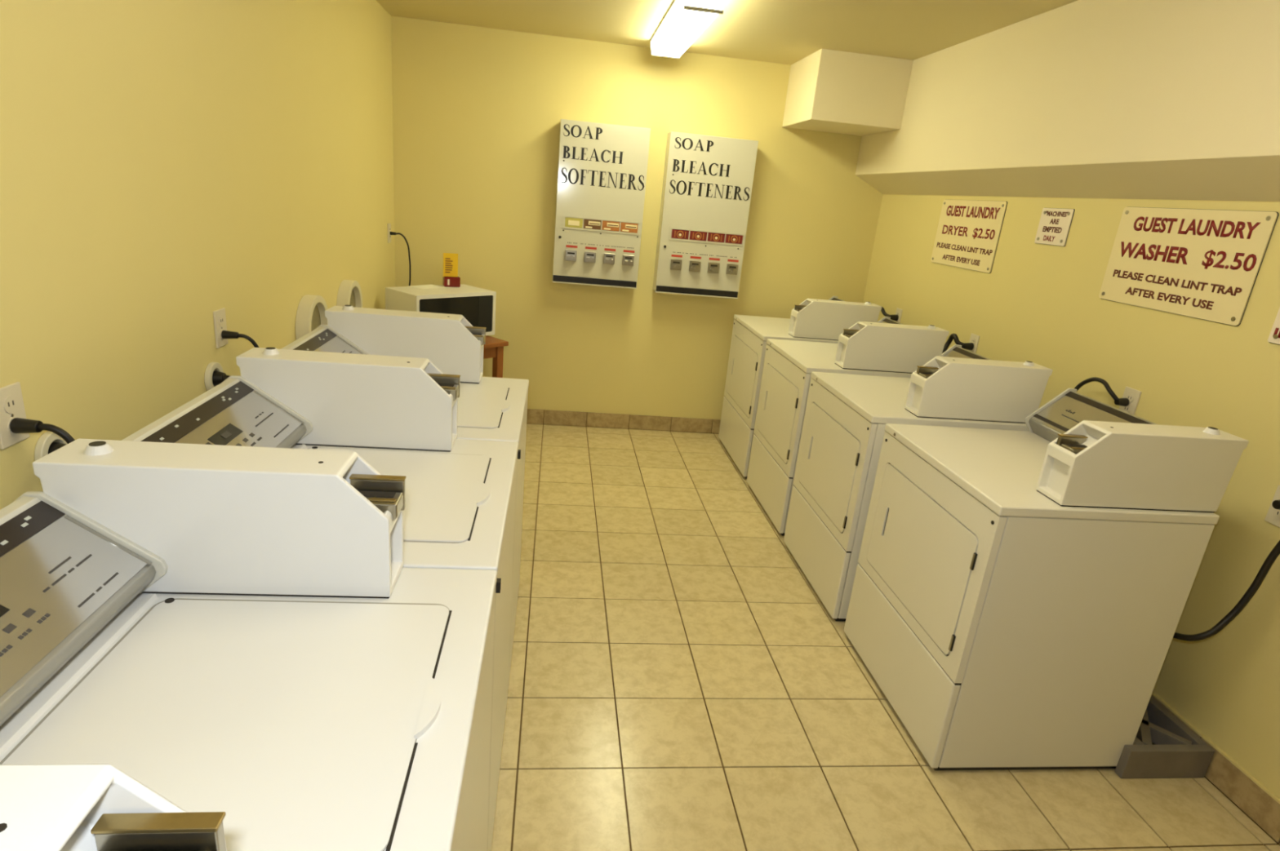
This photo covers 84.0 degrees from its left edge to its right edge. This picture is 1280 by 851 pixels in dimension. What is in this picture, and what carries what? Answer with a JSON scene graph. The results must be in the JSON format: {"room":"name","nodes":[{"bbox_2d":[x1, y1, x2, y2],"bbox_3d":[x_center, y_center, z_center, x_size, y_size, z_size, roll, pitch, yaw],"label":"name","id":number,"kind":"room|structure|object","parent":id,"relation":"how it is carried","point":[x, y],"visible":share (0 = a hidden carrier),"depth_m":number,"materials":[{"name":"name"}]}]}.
{"room":"laundry room","nodes":[
{"label":"laundry room","id":0,"kind":"room"},
{"bbox_2d":[0,0,395,510],"bbox_3d":[-1.310,-0.245,1.587,0.100,2.510,6.624,3,18,-7],"label":"wall","id":1,"kind":"structure","parent":0,"point":[166,166],"depth_m":1.94,"materials":[{"name":"yellow paint"}]},
{"bbox_2d":[0,382,29,449],"bbox_3d":[-1.244,-0.020,1.406,0.009,0.118,0.075,3,18,-7],"label":"wall outlet","id":2,"kind":"object","parent":1,"relation":"attached to","point":[11,403],"visible":0.93,"depth_m":1.40,"materials":[{"name":"beige plastic"}]},
{"bbox_2d":[3,396,17,413],"bbox_3d":[-1.240,-0.041,1.400,0.002,0.034,0.034,3,18,-7],"label":"receptacle","id":3,"kind":"object","parent":2,"relation":"attached to","point":[10,403],"depth_m":1.40,"materials":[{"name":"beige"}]},
{"bbox_2d":[7,417,17,435],"bbox_3d":[-1.244,0.001,1.413,0.002,0.034,0.034,3,18,-7],"label":"receptacle","id":4,"kind":"object","parent":2,"relation":"attached to","point":[9,433],"depth_m":1.40,"materials":[{"name":"white plastic"}]},
{"bbox_2d":[9,417,75,444],"bbox_3d":[-1.209,0.271,1.510,0.121,0.598,0.033,2,18,-10],"label":"power cord","id":5,"kind":"object","parent":1,"relation":"attached to","point":[17,425],"visible":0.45,"depth_m":1.41,"materials":[{"name":"black rubber"}]},
{"bbox_2d":[34,431,66,461],"bbox_3d":[-1.261,0.058,1.528,0.016,0.096,0.096,3,18,-7],"label":"air vent","id":6,"kind":"object","parent":1,"relation":"in","point":[42,447],"visible":0.32,"depth_m":1.49,"materials":[{"name":"beige plastic"}]},
{"bbox_2d":[48,441,66,453],"bbox_3d":[-1.212,0.283,1.608,0.140,0.514,0.047,3,18,-7],"label":"hose","id":7,"kind":"object","parent":6,"relation":"attached to","point":[55,446],"visible":0.05,"depth_m":1.51,"materials":[{"name":"black rubber"}]},
{"bbox_2d":[204,362,223,391],"bbox_3d":[-1.341,-0.150,2.239,0.016,0.100,0.100,3,18,-7],"label":"air vent","id":8,"kind":"object","parent":1,"relation":"in","point":[211,366],"visible":0.62,"depth_m":2.20,"materials":[{"name":"beige plastic"}]},
{"bbox_2d":[212,370,230,385],"bbox_3d":[-1.272,0.061,2.324,0.183,0.486,0.049,2,18,-11],"label":"hose","id":9,"kind":"object","parent":8,"relation":"attached to","point":[218,377],"visible":0.2,"depth_m":2.23,"materials":[{"name":"black rubber"}]},
{"bbox_2d":[213,307,227,348],"bbox_3d":[-1.341,-0.312,2.275,0.009,0.118,0.075,3,18,-7],"label":"wall outlet","id":10,"kind":"object","parent":1,"relation":"attached to","point":[219,316],"visible":0.95,"depth_m":2.26,"materials":[{"name":"beige plastic"}]},
{"bbox_2d":[218,315,224,326],"bbox_3d":[-1.336,-0.333,2.269,0.002,0.034,0.034,3,18,-7],"label":"receptacle","id":11,"kind":"object","parent":10,"relation":"attached to","point":[221,318],"depth_m":2.27,"materials":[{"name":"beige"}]},
{"bbox_2d":[219,329,224,340],"bbox_3d":[-1.340,-0.291,2.282,0.002,0.034,0.034,3,18,-7],"label":"receptacle","id":12,"kind":"object","parent":10,"relation":"attached to","point":[220,331],"depth_m":2.27,"materials":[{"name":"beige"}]},
{"bbox_2d":[221,330,258,347],"bbox_3d":[-1.309,-0.021,2.384,0.118,0.598,0.031,0,19,-16],"label":"power cord","id":13,"kind":"object","parent":1,"relation":"attached to","point":[225,334],"visible":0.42,"depth_m":2.28,"materials":[{"name":"black rubber"}]},
{"bbox_2d":[295,294,327,339],"bbox_3d":[-1.415,-0.426,3.077,0.055,0.276,0.276,3,18,-7],"label":"air vent","id":14,"kind":"object","parent":1,"relation":"in","point":[310,314],"visible":0.46,"depth_m":2.97,"materials":[{"name":"beige plastic"}]},
{"bbox_2d":[336,280,362,307],"bbox_3d":[-1.475,-0.600,3.616,0.055,0.276,0.276,3,18,-7],"label":"air vent","id":15,"kind":"object","parent":1,"relation":"in","point":[349,292],"visible":0.56,"depth_m":3.54,"materials":[{"name":"beige plastic"}]},
{"bbox_2d":[387,223,391,243],"bbox_3d":[-1.576,-1.211,4.472,0.009,0.118,0.075,3,18,-7],"label":"wall outlet","id":16,"kind":"object","parent":1,"relation":"attached to","point":[388,224],"visible":1,"depth_m":4.46,"materials":[{"name":"beige plastic"}]},
{"bbox_2d":[390,231,410,286],"bbox_3d":[-1.459,-0.977,4.529,0.272,0.478,0.082,12,19,18],"label":"power cord","id":17,"kind":"object","parent":1,"relation":"attached to","point":[391,233],"visible":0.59,"depth_m":4.53,"materials":[{"name":"black rubber"}]},
{"bbox_2d":[391,16,883,419],"bbox_3d":[0.005,-1.183,4.878,3.448,2.510,0.100,3,18,-7],"label":"wall","id":18,"kind":"structure","parent":0,"point":[477,112],"depth_m":4.71,"materials":[{"name":"yellow paint"}]},
{"bbox_2d":[552,119,650,288],"bbox_3d":[-0.260,-1.415,4.607,0.560,0.996,0.209,3,18,-7],"label":"soap dispenser","id":19,"kind":"object","parent":18,"relation":"attached to","point":[602,168],"visible":1,"depth_m":4.55,"materials":[{"name":"white metal"}]},
{"bbox_2d":[568,220,579,226],"bbox_3d":[-0.425,-1.302,4.571,0.072,0.030,0.001,3,18,-7],"label":"print","id":20,"kind":"object","parent":19,"relation":"attached to","point":[571,223],"depth_m":4.57},
{"bbox_2d":[588,221,599,226],"bbox_3d":[-0.294,-1.304,4.585,0.076,0.023,0.001,3,18,-7],"label":"print","id":21,"kind":"object","parent":19,"relation":"attached to","point":[590,223],"depth_m":4.58},
{"bbox_2d":[552,275,636,288],"bbox_3d":[-0.298,-0.955,4.709,0.552,0.038,0.015,3,18,-7],"label":"tray","id":22,"kind":"object","parent":19,"relation":"on","point":[589,280],"depth_m":4.70,"materials":[{"name":"black plastic"}]},
{"bbox_2d":[567,242,633,248],"bbox_3d":[-0.256,-1.175,4.636,0.434,0.005,0.001,3,18,-7],"label":"print","id":23,"kind":"object","parent":19,"relation":"attached to","point":[577,245],"depth_m":4.64,"materials":[{"name":"grey paper"}]},
{"bbox_2d":[607,222,618,227],"bbox_3d":[-0.176,-1.298,4.600,0.076,0.023,0.001,3,18,-7],"label":"print","id":24,"kind":"object","parent":19,"relation":"attached to","point":[609,224],"depth_m":4.60},
{"bbox_2d":[625,224,636,229],"bbox_3d":[-0.057,-1.292,4.615,0.076,0.023,0.001,3,18,-7],"label":"print","id":25,"kind":"object","parent":19,"relation":"attached to","point":[627,226],"depth_m":4.61},
{"bbox_2d":[526,408,720,434],"bbox_3d":[-0.097,-0.029,5.193,3.248,0.110,0.012,3,18,-7],"label":"baseboard","id":26,"kind":"structure","parent":18,"relation":"attached to","point":[534,416],"depth_m":5.18,"materials":[{"name":"brown tile"}]},
{"bbox_2d":[653,131,758,298],"bbox_3d":[0.425,-1.370,4.698,0.568,1.006,0.209,3,18,-7],"label":"soap dispenser","id":27,"kind":"object","parent":18,"relation":"attached to","point":[708,180],"visible":1,"depth_m":4.65,"materials":[{"name":"white metal"}]},
{"bbox_2d":[676,231,684,238],"bbox_3d":[0.264,-1.255,4.663,0.047,0.047,0.001,3,18,-7],"label":"print","id":28,"kind":"object","parent":27,"relation":"attached to","point":[680,234],"depth_m":4.66},
{"bbox_2d":[655,285,737,297],"bbox_3d":[0.386,-0.905,4.802,0.560,0.038,0.015,3,18,-7],"label":"tray","id":29,"kind":"object","parent":27,"relation":"on","point":[698,291],"depth_m":4.80,"materials":[{"name":"black plastic"}]},
{"bbox_2d":[694,232,702,239],"bbox_3d":[0.384,-1.248,4.679,0.047,0.047,0.001,3,18,-7],"label":"print","id":30,"kind":"object","parent":27,"relation":"attached to","point":[698,236],"depth_m":4.68},
{"bbox_2d":[672,252,737,257],"bbox_3d":[0.432,-1.135,4.725,0.434,0.005,0.001,3,18,-7],"label":"print","id":31,"kind":"object","parent":27,"relation":"attached to","point":[686,255],"depth_m":4.73,"materials":[{"name":"grey paper"}]},
{"bbox_2d":[712,234,719,241],"bbox_3d":[0.504,-1.242,4.694,0.047,0.047,0.001,3,18,-7],"label":"print","id":32,"kind":"object","parent":27,"relation":"attached to","point":[716,237],"depth_m":4.69},
{"bbox_2d":[730,235,737,243],"bbox_3d":[0.624,-1.235,4.710,0.047,0.047,0.001,3,18,-7],"label":"print","id":33,"kind":"object","parent":27,"relation":"attached to","point":[734,239],"depth_m":4.71},
{"bbox_2d":[782,48,913,136],"bbox_3d":[1.252,-2.031,4.377,0.551,0.371,0.573,3,18,-7],"label":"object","id":34,"kind":"structure","parent":18,"relation":"attached to","point":[828,91],"depth_m":4.13,"materials":[{"name":"beige paint"}]},
{"bbox_2d":[375,0,1078,65],"bbox_3d":[0.466,-1.393,1.402,3.448,0.100,6.624,3,18,-7],"label":"ceiling","id":35,"kind":"structure","parent":0,"point":[784,32],"depth_m":3.67,"materials":[{"name":"paint"}]},
{"bbox_2d":[649,0,724,58],"bbox_3d":[0.219,-2.049,3.673,0.200,0.092,1.226,3,18,-7],"label":"ceiling light","id":36,"kind":"object","parent":35,"relation":"attached to","point":[685,20],"visible":1,"depth_m":3.49,"materials":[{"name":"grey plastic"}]},
{"bbox_2d":[491,423,1279,850],"bbox_3d":[0.228,1.090,2.204,3.448,0.120,6.624,3,18,-7],"label":"floor","id":37,"kind":"structure","parent":0,"point":[679,682],"depth_m":2.37,"materials":[{"name":"brown tile"}]},
{"bbox_2d":[0,764,226,850],"bbox_3d":[-0.567,0.922,0.397,0.769,1.160,0.734,3,18,-7],"label":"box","id":38,"kind":"object","parent":37,"relation":"on","point":[55,807],"visible":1,"depth_m":0.57,"materials":[{"name":"white metal"}]},
{"bbox_2d":[0,438,497,850],"bbox_3d":[-0.644,0.690,1.093,0.769,1.160,0.728,3,18,-7],"label":"washing machine","id":39,"kind":"object","parent":37,"relation":"on","point":[244,633],"visible":1,"depth_m":1.06,"materials":[{"name":"white metal"}]},
{"bbox_2d":[0,644,13,656],"bbox_3d":[-0.809,0.287,0.906,0.004,0.003,0.020,3,18,-7],"label":"print","id":40,"kind":"object","parent":39,"relation":"attached to","point":[5,650],"depth_m":0.91,"materials":[{"name":"grey"}]},
{"bbox_2d":[17,628,32,639],"bbox_3d":[-0.813,0.275,0.940,0.004,0.003,0.020,3,18,-7],"label":"print","id":41,"kind":"object","parent":39,"relation":"attached to","point":[23,633],"depth_m":0.94,"materials":[{"name":"grey"}]},
{"bbox_2d":[36,613,50,623],"bbox_3d":[-0.817,0.264,0.974,0.004,0.003,0.020,3,18,-7],"label":"print","id":42,"kind":"object","parent":39,"relation":"attached to","point":[42,618],"depth_m":0.97,"materials":[{"name":"grey"}]},
{"bbox_2d":[48,556,71,573],"bbox_3d":[-0.861,0.207,1.055,0.003,0.002,0.047,3,18,-7],"label":"print","id":43,"kind":"object","parent":39,"relation":"attached to","point":[56,565],"depth_m":1.06,"materials":[{"name":"grey plastic"}]},
{"bbox_2d":[43,554,92,592],"bbox_3d":[-0.848,0.218,1.055,0.003,0.002,0.107,3,18,-7],"label":"print","id":44,"kind":"object","parent":39,"relation":"attached to","point":[76,566],"depth_m":1.05,"materials":[{"name":"grey"}]},
{"bbox_2d":[77,572,119,607],"bbox_3d":[-0.812,0.246,1.067,0.003,0.002,0.095,3,18,-7],"label":"print","id":45,"kind":"object","parent":39,"relation":"attached to","point":[104,584],"depth_m":1.07,"materials":[{"name":"grey"}]},
{"bbox_2d":[121,346,518,850],"bbox_3d":[-0.721,0.458,1.788,0.769,1.160,0.732,3,18,-7],"label":"washing machine","id":46,"kind":"object","parent":37,"relation":"on","point":[398,414],"visible":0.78,"depth_m":1.83,"materials":[{"name":"white metal"}]},
{"bbox_2d":[255,413,273,426],"bbox_3d":[-0.925,-0.015,1.752,0.003,0.002,0.107,3,18,-7],"label":"print","id":47,"kind":"object","parent":46,"relation":"attached to","point":[262,420],"depth_m":1.75,"materials":[{"name":"grey plastic"}]},
{"bbox_2d":[274,424,288,437],"bbox_3d":[-0.890,0.013,1.764,0.003,0.002,0.095,3,18,-7],"label":"print","id":48,"kind":"object","parent":46,"relation":"attached to","point":[280,430],"depth_m":1.76,"materials":[{"name":"grey"}]},
{"bbox_2d":[280,305,528,689],"bbox_3d":[-0.798,0.228,2.476,0.769,1.160,0.712,3,18,-7],"label":"washing machine","id":49,"kind":"object","parent":37,"relation":"on","point":[489,408],"visible":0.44,"depth_m":2.53,"materials":[{"name":"white metal"}]},
{"bbox_2d":[483,335,508,377],"bbox_3d":[-1.214,-0.212,4.485,0.490,0.690,0.550,19,22,36],"label":"table","id":50,"kind":"object","parent":37,"relation":"on","point":[493,348],"visible":0.15,"depth_m":4.44,"materials":[{"name":"brown wood"}]},
{"bbox_2d":[385,284,496,335],"bbox_3d":[-1.224,-0.698,4.391,0.325,0.285,0.573,19,22,36],"label":"microwave oven","id":51,"kind":"object","parent":50,"relation":"on","point":[477,305],"visible":0.49,"depth_m":4.27,"materials":[{"name":"white plastic"}]},
{"bbox_2d":[409,284,445,289],"bbox_3d":[-1.313,-0.856,4.386,0.130,0.002,0.190,15,20,28],"label":"paper sheet","id":52,"kind":"object","parent":51,"relation":"on","point":[422,286],"visible":1,"depth_m":4.38,"materials":[{"name":"white paper"}]},
{"bbox_2d":[442,253,460,287],"bbox_3d":[-1.187,-0.980,4.475,0.102,0.205,0.061,-3,20,-25],"label":"card holder","id":53,"kind":"object","parent":51,"relation":"on","point":[451,278],"visible":1,"depth_m":4.46,"materials":[{"name":"red"}]},
{"bbox_2d":[444,257,453,272],"bbox_3d":[-1.198,-1.003,4.456,0.045,0.089,0.002,-3,20,-25],"label":"print","id":54,"kind":"object","parent":53,"relation":"on","point":[446,258],"depth_m":4.45},
{"bbox_2d":[718,296,881,479],"bbox_3d":[1.009,-0.304,4.675,0.725,1.150,0.756,3,18,-7],"label":"dryer","id":55,"kind":"object","parent":37,"relation":"on","point":[814,320],"visible":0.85,"depth_m":4.39,"materials":[{"name":"metal"}]},
{"bbox_2d":[746,316,949,536],"bbox_3d":[1.093,-0.052,3.919,0.725,1.150,0.703,3,18,-7],"label":"dryer","id":56,"kind":"object","parent":37,"relation":"on","point":[886,347],"visible":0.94,"depth_m":3.63,"materials":[{"name":"metal"}]},
{"bbox_2d":[783,344,1053,621],"bbox_3d":[1.171,0.194,3.180,0.725,1.150,0.700,3,18,-7],"label":"dryer","id":57,"kind":"object","parent":37,"relation":"on","point":[846,415],"visible":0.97,"depth_m":2.90,"materials":[{"name":"metal"}]},
{"bbox_2d":[844,388,1248,770],"bbox_3d":[1.269,0.446,2.430,0.725,1.150,0.734,3,18,-7],"label":"dryer","id":58,"kind":"object","parent":37,"relation":"on","point":[1018,600],"visible":1,"depth_m":2.13,"materials":[{"name":"metal"}]},
{"bbox_2d":[1114,696,1214,778],"bbox_3d":[1.665,1.011,2.497,0.300,0.110,0.475,3,18,-7],"label":"tray","id":59,"kind":"object","parent":37,"relation":"on","point":[1163,747],"visible":0.41,"depth_m":2.28,"materials":[{"name":"grey plastic"}]},
{"bbox_2d":[862,194,1279,799],"bbox_3d":[2.005,-0.067,2.015,0.100,2.510,6.624,3,18,-7],"label":"wall","id":60,"kind":"structure","parent":0,"point":[1041,304],"depth_m":2.50,"materials":[{"name":"yellow paint"}]},
{"bbox_2d":[880,306,898,320],"bbox_3d":[1.565,-0.484,4.685,0.075,0.586,0.193,-8,22,-36],"label":"power cord","id":61,"kind":"object","parent":60,"relation":"attached to","point":[895,317],"visible":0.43,"depth_m":4.56,"materials":[{"name":"black rubber"}]},
{"bbox_2d":[894,307,902,323],"bbox_3d":[1.655,-0.692,4.564,0.009,0.118,0.075,3,18,-7],"label":"wall outlet","id":62,"kind":"object","parent":60,"relation":"attached to","point":[899,312],"visible":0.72,"depth_m":4.54,"materials":[{"name":"beige plastic"}]},
{"bbox_2d":[942,333,973,353],"bbox_3d":[1.659,-0.202,3.838,0.168,0.587,0.066,19,22,37],"label":"power cord","id":63,"kind":"object","parent":60,"relation":"attached to","point":[969,346],"visible":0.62,"depth_m":3.74,"materials":[{"name":"black rubber"}]},
{"bbox_2d":[930,200,1007,273],"bbox_3d":[1.765,-1.037,3.854,0.008,0.354,0.616,3,18,-7],"label":"wall sign","id":64,"kind":"object","parent":60,"relation":"attached to","point":[968,233],"visible":1,"depth_m":3.81,"materials":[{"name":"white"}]},
{"bbox_2d":[968,333,979,353],"bbox_3d":[1.748,-0.420,3.733,0.009,0.118,0.075,3,18,-7],"label":"wall outlet","id":65,"kind":"object","parent":60,"relation":"attached to","point":[974,339],"visible":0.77,"depth_m":3.71,"materials":[{"name":"beige plastic"}]},
{"bbox_2d":[1034,208,1075,246],"bbox_3d":[1.845,-0.887,3.171,0.008,0.158,0.208,3,18,-7],"label":"wall sign","id":66,"kind":"object","parent":60,"relation":"attached to","point":[1055,224],"visible":1,"depth_m":3.16,"materials":[{"name":"beige"}]},
{"bbox_2d":[855,0,1279,201],"bbox_3d":[1.926,-0.923,1.721,0.223,0.722,6.424,3,18,-7],"label":"soffit","id":67,"kind":"structure","parent":60,"relation":"attached to","point":[1157,100],"depth_m":2.66,"materials":[{"name":"beige paint"}]},
{"bbox_2d":[1074,377,1128,406],"bbox_3d":[1.767,0.109,2.860,0.074,0.617,0.233,-10,23,-39],"label":"power cord","id":68,"kind":"object","parent":60,"relation":"attached to","point":[1118,402],"visible":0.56,"depth_m":2.73,"materials":[{"name":"black rubber"}]},
{"bbox_2d":[1119,386,1142,415],"bbox_3d":[1.862,-0.083,2.708,0.009,0.118,0.075,3,18,-7],"label":"wall outlet","id":69,"kind":"object","parent":60,"relation":"attached to","point":[1133,395],"visible":0.8,"depth_m":2.69,"materials":[{"name":"beige plastic"}]},
{"bbox_2d":[1122,405,1129,413],"bbox_3d":[1.857,-0.062,2.714,0.002,0.034,0.034,3,18,-7],"label":"receptacle","id":70,"kind":"object","parent":69,"relation":"attached to","point":[1126,409],"depth_m":2.71,"materials":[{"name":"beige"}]},
{"bbox_2d":[1125,394,1133,403],"bbox_3d":[1.861,-0.104,2.700,0.002,0.034,0.034,3,18,-7],"label":"receptacle","id":71,"kind":"object","parent":69,"relation":"attached to","point":[1131,397],"depth_m":2.70,"materials":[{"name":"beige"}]},
{"bbox_2d":[1098,206,1279,326],"bbox_3d":[1.911,-0.587,2.534,0.008,0.358,0.632,3,18,-7],"label":"wall sign","id":72,"kind":"object","parent":60,"relation":"attached to","point":[1199,264],"visible":1,"depth_m":2.48,"materials":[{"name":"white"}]},
{"bbox_2d":[1151,691,1279,844],"bbox_3d":[1.841,1.067,2.376,0.012,0.110,6.424,3,18,-7],"label":"baseboard","id":73,"kind":"structure","parent":60,"relation":"attached to","point":[1253,801],"depth_m":2.18,"materials":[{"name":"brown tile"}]},
{"bbox_2d":[1173,499,1279,641],"bbox_3d":[1.774,0.433,2.139,0.242,0.524,0.144,10,18,13],"label":"power cord","id":74,"kind":"object","parent":60,"relation":"attached to","point":[1275,553],"visible":0.9,"depth_m":2.10,"materials":[{"name":"black rubber"}]},
{"bbox_2d":[1264,485,1279,528],"bbox_3d":[1.920,0.246,2.121,0.009,0.118,0.075,3,18,-7],"label":"wall outlet","id":75,"kind":"object","parent":60,"relation":"attached to","point":[1273,517],"visible":0.89,"depth_m":2.14,"materials":[{"name":"beige plastic"}]},
{"bbox_2d":[1273,509,1279,520],"bbox_3d":[1.915,0.267,2.127,0.002,0.034,0.034,3,18,-7],"label":"receptacle","id":76,"kind":"object","parent":75,"relation":"attached to","point":[1276,512],"depth_m":2.14,"materials":[{"name":"white plastic"}]},
{"bbox_2d":[1267,307,1279,345],"bbox_3d":[1.958,-0.310,2.058,0.008,0.186,0.230,3,18,-7],"label":"wall sign","id":77,"kind":"object","parent":60,"relation":"attached to","point":[1274,336],"visible":1,"depth_m":2.17,"materials":[{"name":"beige"}]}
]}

